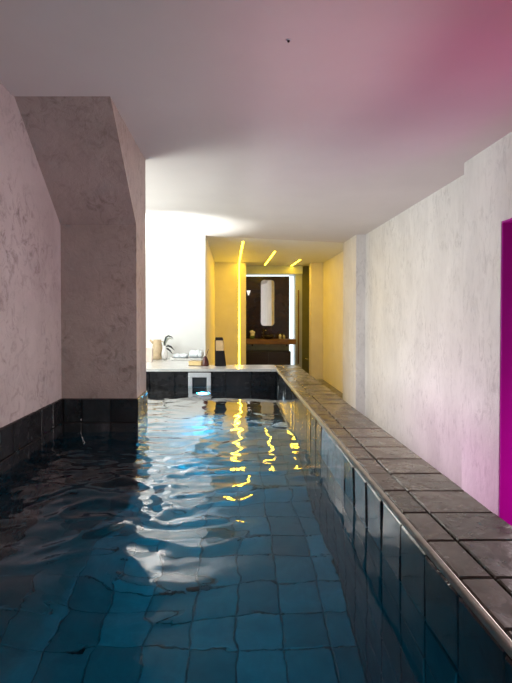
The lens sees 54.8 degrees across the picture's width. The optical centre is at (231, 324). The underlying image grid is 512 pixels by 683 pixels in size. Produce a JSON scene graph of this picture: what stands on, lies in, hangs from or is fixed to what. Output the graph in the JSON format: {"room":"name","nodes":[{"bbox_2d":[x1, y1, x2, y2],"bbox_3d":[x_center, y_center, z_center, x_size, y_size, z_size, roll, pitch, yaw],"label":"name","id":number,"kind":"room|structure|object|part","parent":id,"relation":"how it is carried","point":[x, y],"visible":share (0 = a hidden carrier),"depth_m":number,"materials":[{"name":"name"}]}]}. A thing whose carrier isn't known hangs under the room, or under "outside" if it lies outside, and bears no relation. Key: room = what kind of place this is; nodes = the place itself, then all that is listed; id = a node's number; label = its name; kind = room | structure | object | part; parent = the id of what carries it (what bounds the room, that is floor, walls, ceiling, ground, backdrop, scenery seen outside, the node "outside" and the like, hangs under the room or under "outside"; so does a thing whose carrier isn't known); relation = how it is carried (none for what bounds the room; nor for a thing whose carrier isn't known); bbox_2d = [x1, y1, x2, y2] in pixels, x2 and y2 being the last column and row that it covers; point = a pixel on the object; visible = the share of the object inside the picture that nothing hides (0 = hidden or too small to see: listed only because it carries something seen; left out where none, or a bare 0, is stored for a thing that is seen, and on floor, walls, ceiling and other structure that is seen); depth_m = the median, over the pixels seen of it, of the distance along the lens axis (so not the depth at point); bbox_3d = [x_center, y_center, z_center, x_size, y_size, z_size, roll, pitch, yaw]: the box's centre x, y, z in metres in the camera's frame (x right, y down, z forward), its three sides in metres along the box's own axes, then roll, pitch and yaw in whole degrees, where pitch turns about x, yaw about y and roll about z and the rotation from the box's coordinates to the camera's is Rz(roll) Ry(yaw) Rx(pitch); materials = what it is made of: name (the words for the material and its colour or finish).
{"room":"indoor swimming pool","nodes":[
{"label":"indoor swimming pool","id":0,"kind":"room"},
{"bbox_2d":[0,83,61,427],"bbox_3d":[-1.335,-0.337,1.129,0.250,1.805,5.470,0,1,0],"label":"wall","id":1,"kind":"structure","parent":0,"point":[30,227],"depth_m":2.88,"materials":[{"name":"paint"}]},
{"bbox_2d":[14,96,145,397],"bbox_3d":[-0.943,-0.375,3.309,0.534,1.805,1.110,0,1,0],"label":"wall pillar","id":2,"kind":"structure","parent":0,"point":[92,167],"depth_m":3.48,"materials":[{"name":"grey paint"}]},
{"bbox_2d":[62,393,142,431],"bbox_3d":[-0.944,1.248,3.702,0.532,1.455,0.376,0,1,0],"label":"pillar foot","id":3,"kind":"structure","parent":0,"point":[63,422],"depth_m":3.50,"materials":[{"name":"black tile"}]},
{"bbox_2d":[64,391,147,432],"bbox_3d":[-0.928,1.188,3.693,0.531,1.329,0.390,0,1,0],"label":"tiles","id":4,"kind":"structure","parent":3,"relation":"attached to","point":[75,410],"depth_m":3.49,"materials":[{"name":"black tile"}]},
{"bbox_2d":[146,236,205,356],"bbox_3d":[-1.528,0.007,7.601,2.244,2.720,0.200,0,1,0],"label":"wall","id":5,"kind":"structure","parent":0,"point":[175,265],"depth_m":7.49,"materials":[{"name":"white paint"}]},
{"bbox_2d":[206,237,214,364],"bbox_3d":[-0.513,-0.046,9.651,0.214,2.755,3.900,0,1,0],"label":"wall","id":6,"kind":"structure","parent":0,"point":[210,264],"depth_m":9.31,"materials":[{"name":"beige paint"}]},
{"bbox_2d":[146,357,276,371],"bbox_3d":[-0.954,0.546,5.695,2.993,0.030,3.630,0,1,0],"label":"pool deck","id":7,"kind":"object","parent":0,"point":[168,365],"visible":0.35,"depth_m":6.03,"materials":[{"name":"stone"}]},
{"bbox_2d":[146,348,152,361],"bbox_3d":[-1.140,0.416,6.808,0.092,0.190,0.086,0,1,0],"label":"box","id":8,"kind":"object","parent":7,"relation":"on","point":[149,351],"visible":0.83,"depth_m":6.77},
{"bbox_2d":[149,339,162,359],"bbox_3d":[-1.090,0.359,7.167,0.170,0.293,0.163,-1,1,-43],"label":"jug","id":9,"kind":"object","parent":7,"relation":"on","point":[157,345],"visible":0.79,"depth_m":7.11,"materials":[{"name":"beige ceramic"}]},
{"bbox_2d":[161,335,174,359],"bbox_3d":[-0.917,0.328,7.087,0.196,0.356,0.100,0,1,0],"label":"potted plant","id":10,"kind":"object","parent":7,"relation":"on","point":[165,349],"visible":0.99,"depth_m":7.06,"materials":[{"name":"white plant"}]},
{"bbox_2d":[170,357,203,359],"bbox_3d":[-0.635,0.491,7.130,0.490,0.030,0.260,0,1,0],"label":"tray","id":11,"kind":"object","parent":7,"relation":"on","point":[171,358],"visible":0.66,"depth_m":7.00,"materials":[{"name":"white paint"}]},
{"bbox_2d":[173,353,187,357],"bbox_3d":[-0.740,0.452,7.119,0.220,0.077,0.160,0,1,-5],"label":"folded cloth","id":12,"kind":"object","parent":11,"relation":"on","point":[178,355],"visible":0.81,"depth_m":7.06,"materials":[{"name":"white fabric"}]},
{"bbox_2d":[189,350,203,357],"bbox_3d":[-0.515,0.426,7.127,0.210,0.129,0.185,0,1,6],"label":"folded cloth","id":13,"kind":"object","parent":11,"relation":"on","point":[193,353],"visible":0.91,"depth_m":7.06,"materials":[{"name":"white fabric"}]},
{"bbox_2d":[188,361,201,365],"bbox_3d":[-0.462,0.492,6.260,0.170,0.058,0.120,0,1,7],"label":"book","id":14,"kind":"object","parent":7,"relation":"on","point":[191,363],"visible":0.77,"depth_m":6.20,"materials":[{"name":"beige paper"}]},
{"bbox_2d":[202,349,208,365],"bbox_3d":[-0.335,0.414,6.208,0.092,0.216,0.092,0,1,0],"label":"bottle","id":15,"kind":"object","parent":7,"relation":"on","point":[205,362],"visible":1,"depth_m":6.18,"materials":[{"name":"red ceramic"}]},
{"bbox_2d":[215,337,225,365],"bbox_3d":[-0.144,0.341,6.207,0.144,0.362,0.100,0,1,0],"label":"container","id":16,"kind":"object","parent":7,"relation":"on","point":[220,360],"visible":1,"depth_m":6.17,"materials":[{"name":"black paint"}]},
{"bbox_2d":[215,263,245,364],"bbox_3d":[-0.145,-0.090,12.150,0.950,2.755,1.100,0,1,0],"label":"wall","id":17,"kind":"structure","parent":0,"point":[226,274],"depth_m":11.60,"materials":[{"name":"beige paint"}]},
{"bbox_2d":[246,339,295,345],"bbox_3d":[0.945,0.442,12.237,1.230,0.170,0.495,0,1,0],"label":"countertop","id":18,"kind":"structure","parent":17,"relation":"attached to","point":[286,342],"depth_m":11.99,"materials":[{"name":"brown wood"}]},
{"bbox_2d":[250,330,254,338],"bbox_3d":[0.501,0.247,12.200,0.130,0.220,0.137,0,1,22],"label":"flower pot","id":19,"kind":"object","parent":18,"relation":"on","point":[252,333],"visible":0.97,"depth_m":12.17,"materials":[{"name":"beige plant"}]},
{"bbox_2d":[246,344,288,349],"bbox_3d":[0.890,0.566,12.478,1.100,0.168,0.023,0,1,0],"label":"trim","id":20,"kind":"structure","parent":18,"relation":"on","point":[248,346],"depth_m":12.47,"materials":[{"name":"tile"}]},
{"bbox_2d":[262,335,274,338],"bbox_3d":[0.900,0.307,12.187,0.330,0.100,0.330,0,1,0],"label":"basin","id":21,"kind":"object","parent":18,"relation":"in","point":[264,336],"visible":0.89,"depth_m":12.07,"materials":[{"name":"black wood"}]},
{"bbox_2d":[0,385,465,682],"bbox_3d":[-0.337,0.786,2.147,1.747,0.026,7.466,0,1,0],"label":"pool water","id":22,"kind":"object","parent":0,"point":[212,541],"visible":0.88,"depth_m":1.64,"materials":[{"name":"blue liquid"}]},
{"bbox_2d":[225,372,275,385],"bbox_3d":[-0.459,1.246,5.989,2.003,1.380,0.188,0,1,0],"label":"wall","id":23,"kind":"structure","parent":0,"point":[225,372],"depth_m":5.88,"materials":[{"name":"tile"}]},
{"bbox_2d":[146,372,274,385],"bbox_3d":[-0.345,1.188,5.886,1.724,1.254,0.015,0,1,0],"label":"tiles","id":24,"kind":"structure","parent":23,"relation":"attached to","point":[152,378],"depth_m":5.87,"materials":[{"name":"black tile"}]},
{"bbox_2d":[188,373,210,385],"bbox_3d":[-0.385,0.725,5.859,0.270,0.305,0.030,0,1,0],"label":"skimmer","id":25,"kind":"object","parent":24,"relation":"attached to","point":[194,379],"visible":0.5,"depth_m":5.84,"materials":[{"name":"white plastic"}]},
{"bbox_2d":[0,0,511,265],"bbox_3d":[-0.125,-1.402,5.826,5.050,0.160,14.900,0,1,0],"label":"ceiling","id":26,"kind":"structure","parent":0,"point":[370,109],"depth_m":2.73,"materials":[{"name":"paint"}]},
{"bbox_2d":[238,241,244,364],"bbox_3d":[0.176,-0.061,9.950,0.062,2.735,3.300,0,1,0],"label":"light strip","id":27,"kind":"object","parent":26,"relation":"attached to","point":[242,242],"visible":0.82,"depth_m":11.57,"materials":[{"name":"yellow plastic"}]},
{"bbox_2d":[238,263,239,364],"bbox_3d":[0.168,-0.084,11.589,0.032,2.723,0.010,0,1,0],"label":"diffuser","id":28,"kind":"object","parent":27,"relation":"attached to","point":[238,263],"depth_m":11.58,"materials":[{"name":"yellow plastic"}]},
{"bbox_2d":[239,242,243,262],"bbox_3d":[0.176,-1.417,9.927,0.032,0.010,3.300,0,1,0],"label":"diffuser","id":29,"kind":"object","parent":27,"relation":"attached to","point":[242,243],"depth_m":9.47,"materials":[{"name":"yellow plastic"}]},
{"bbox_2d":[264,251,276,264],"bbox_3d":[0.818,-1.435,10.777,0.062,0.016,2.500,0,1,-1],"label":"light strip","id":30,"kind":"object","parent":26,"relation":"attached to","point":[273,252],"visible":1,"depth_m":10.44,"materials":[{"name":"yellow plastic"}]},
{"bbox_2d":[289,275,293,364],"bbox_3d":[1.525,-0.099,12.670,0.150,2.755,0.100,0,1,0],"label":"wall niche","id":31,"kind":"object","parent":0,"point":[289,275],"visible":0.07,"depth_m":12.62,"materials":[{"name":"white paint"}]},
{"bbox_2d":[289,276,293,364],"bbox_3d":[1.510,0.020,12.602,0.116,2.520,0.040,0,1,0],"label":"strip","id":32,"kind":"object","parent":31,"relation":"attached to","point":[291,278],"visible":0.57,"depth_m":12.58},
{"bbox_2d":[294,274,301,367],"bbox_3d":[1.675,0.008,12.552,0.170,2.545,0.340,0,1,0],"label":"wall panel","id":33,"kind":"object","parent":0,"point":[297,277],"visible":0.64,"depth_m":12.38,"materials":[{"name":"paint"}]},
{"bbox_2d":[298,290,298,363],"bbox_3d":[1.665,0.059,12.360,0.030,1.850,0.045,0,1,0],"label":"bar","id":34,"kind":"object","parent":33,"relation":"attached to","point":[298,290],"visible":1,"depth_m":12.34,"materials":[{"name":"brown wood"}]},
{"bbox_2d":[309,263,322,378],"bbox_3d":[2.010,-0.084,11.800,0.280,2.755,0.300,0,1,0],"label":"wall pier","id":35,"kind":"object","parent":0,"point":[315,269],"visible":0.86,"depth_m":11.65,"materials":[{"name":"beige paint"}]},
{"bbox_2d":[323,251,342,392],"bbox_3d":[2.250,-0.065,10.730,0.200,2.755,4.940,0,1,0],"label":"wall","id":36,"kind":"structure","parent":0,"point":[333,267],"depth_m":10.44,"materials":[{"name":"beige paint"}]},
{"bbox_2d":[302,266,308,373],"bbox_3d":[1.958,-0.094,12.408,0.385,2.755,0.124,0,1,0],"label":"door","id":37,"kind":"structure","parent":36,"relation":"in","point":[305,276],"depth_m":12.42,"materials":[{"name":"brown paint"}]},
{"bbox_2d":[316,379,461,488],"bbox_3d":[0.925,1.458,5.826,2.850,0.120,14.800,0,1,0],"label":"floor","id":38,"kind":"structure","parent":0,"point":[340,394],"depth_m":9.80,"materials":[{"name":"tile"}]},
{"bbox_2d":[246,350,290,364],"bbox_3d":[0.890,0.961,12.288,1.110,0.610,0.411,0,1,0],"label":"vanity cabinet","id":39,"kind":"object","parent":38,"relation":"on","point":[253,357],"visible":0.58,"depth_m":12.09,"materials":[{"name":"black wood"}]},
{"bbox_3d":[0.615,0.822,12.097,0.540,0.295,0.018,0,1,0],"label":"drawer","id":40,"kind":"part","parent":39,"relation":"part of","materials":[{"name":"black wood"}]},
{"bbox_3d":[1.165,0.822,12.097,0.540,0.295,0.018,0,1,0],"label":"drawer","id":41,"kind":"part","parent":39,"relation":"part of","materials":[{"name":"black wood"}]},
{"bbox_2d":[343,132,511,515],"bbox_3d":[2.100,0.082,3.332,0.500,2.720,9.860,0,1,0],"label":"wall","id":42,"kind":"structure","parent":0,"point":[433,269],"depth_m":4.75,"materials":[{"name":"paint"}]},
{"bbox_2d":[499,218,511,525],"bbox_3d":[1.962,0.375,2.857,0.216,2.150,1.100,0,1,0],"label":"wall panel","id":43,"kind":"object","parent":42,"relation":"attached to","point":[505,462],"depth_m":3.40,"materials":[{"name":"paint"}]},
{"bbox_3d":[-1.341,1.275,2.153,0.238,1.455,7.460,0,1,0],"label":"wall","id":44,"kind":"structure","parent":0,"visible":0},
{"bbox_2d":[0,399,62,473],"bbox_3d":[-1.209,1.215,2.151,0.026,1.329,7.454,0,1,0],"label":"tiles","id":45,"kind":"structure","parent":44,"relation":"attached to","point":[20,438],"depth_m":2.92,"materials":[{"name":"black tile"}]},
{"bbox_3d":[0.691,1.299,2.403,0.296,1.398,7.960,0,1,0],"label":"wall","id":46,"kind":"structure","parent":0,"visible":0},
{"bbox_2d":[275,365,511,639],"bbox_3d":[0.695,0.593,2.391,0.293,0.014,7.953,0,1,0],"label":"ledge","id":47,"kind":"object","parent":46,"relation":"on","point":[474,542],"visible":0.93,"depth_m":1.66,"materials":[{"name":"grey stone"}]},
{"bbox_2d":[276,372,511,682],"bbox_3d":[0.534,0.715,2.143,0.018,0.191,7.451,0,1,0],"label":"tiles","id":48,"kind":"structure","parent":46,"relation":"attached to","point":[480,658],"depth_m":1.39,"materials":[{"name":"black tile"}]},
{"bbox_2d":[276,369,511,658],"bbox_3d":[0.536,0.602,2.141,0.018,0.021,7.460,0,1,0],"label":"trim","id":49,"kind":"structure","parent":46,"relation":"attached to","point":[501,637],"depth_m":1.31,"materials":[{"name":"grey metal"}]},
{"bbox_3d":[0.890,-0.098,12.620,1.120,2.755,0.200,0,1,0],"label":"wall","id":50,"kind":"structure","parent":0,"visible":0},
{"bbox_2d":[246,276,288,338],"bbox_3d":[0.890,0.032,12.502,1.120,2.500,0.040,0,1,0],"label":"wall panel","id":51,"kind":"object","parent":50,"relation":"attached to","point":[253,283],"depth_m":12.47,"materials":[{"name":"wood"}]},
{"bbox_2d":[261,280,273,325],"bbox_3d":[0.896,-0.547,12.440,0.345,1.160,0.030,0,1,-4],"label":"mirror","id":52,"kind":"object","parent":50,"relation":"attached to","point":[267,286],"visible":1,"depth_m":12.43,"materials":[{"name":"silver metal"}]},
{"bbox_2d":[246,275,288,275],"bbox_3d":[0.890,-1.234,12.480,1.100,0.032,0.030,0,1,0],"label":"strip","id":53,"kind":"object","parent":50,"relation":"attached to","point":[246,275],"visible":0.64,"depth_m":12.46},
{"bbox_2d":[246,266,302,274],"bbox_3d":[1.045,-1.366,12.388,1.430,0.210,0.220,0,1,0],"label":"trim","id":54,"kind":"structure","parent":50,"relation":"attached to","point":[250,270],"depth_m":12.28,"materials":[{"name":"yellow paint"}]}
]}

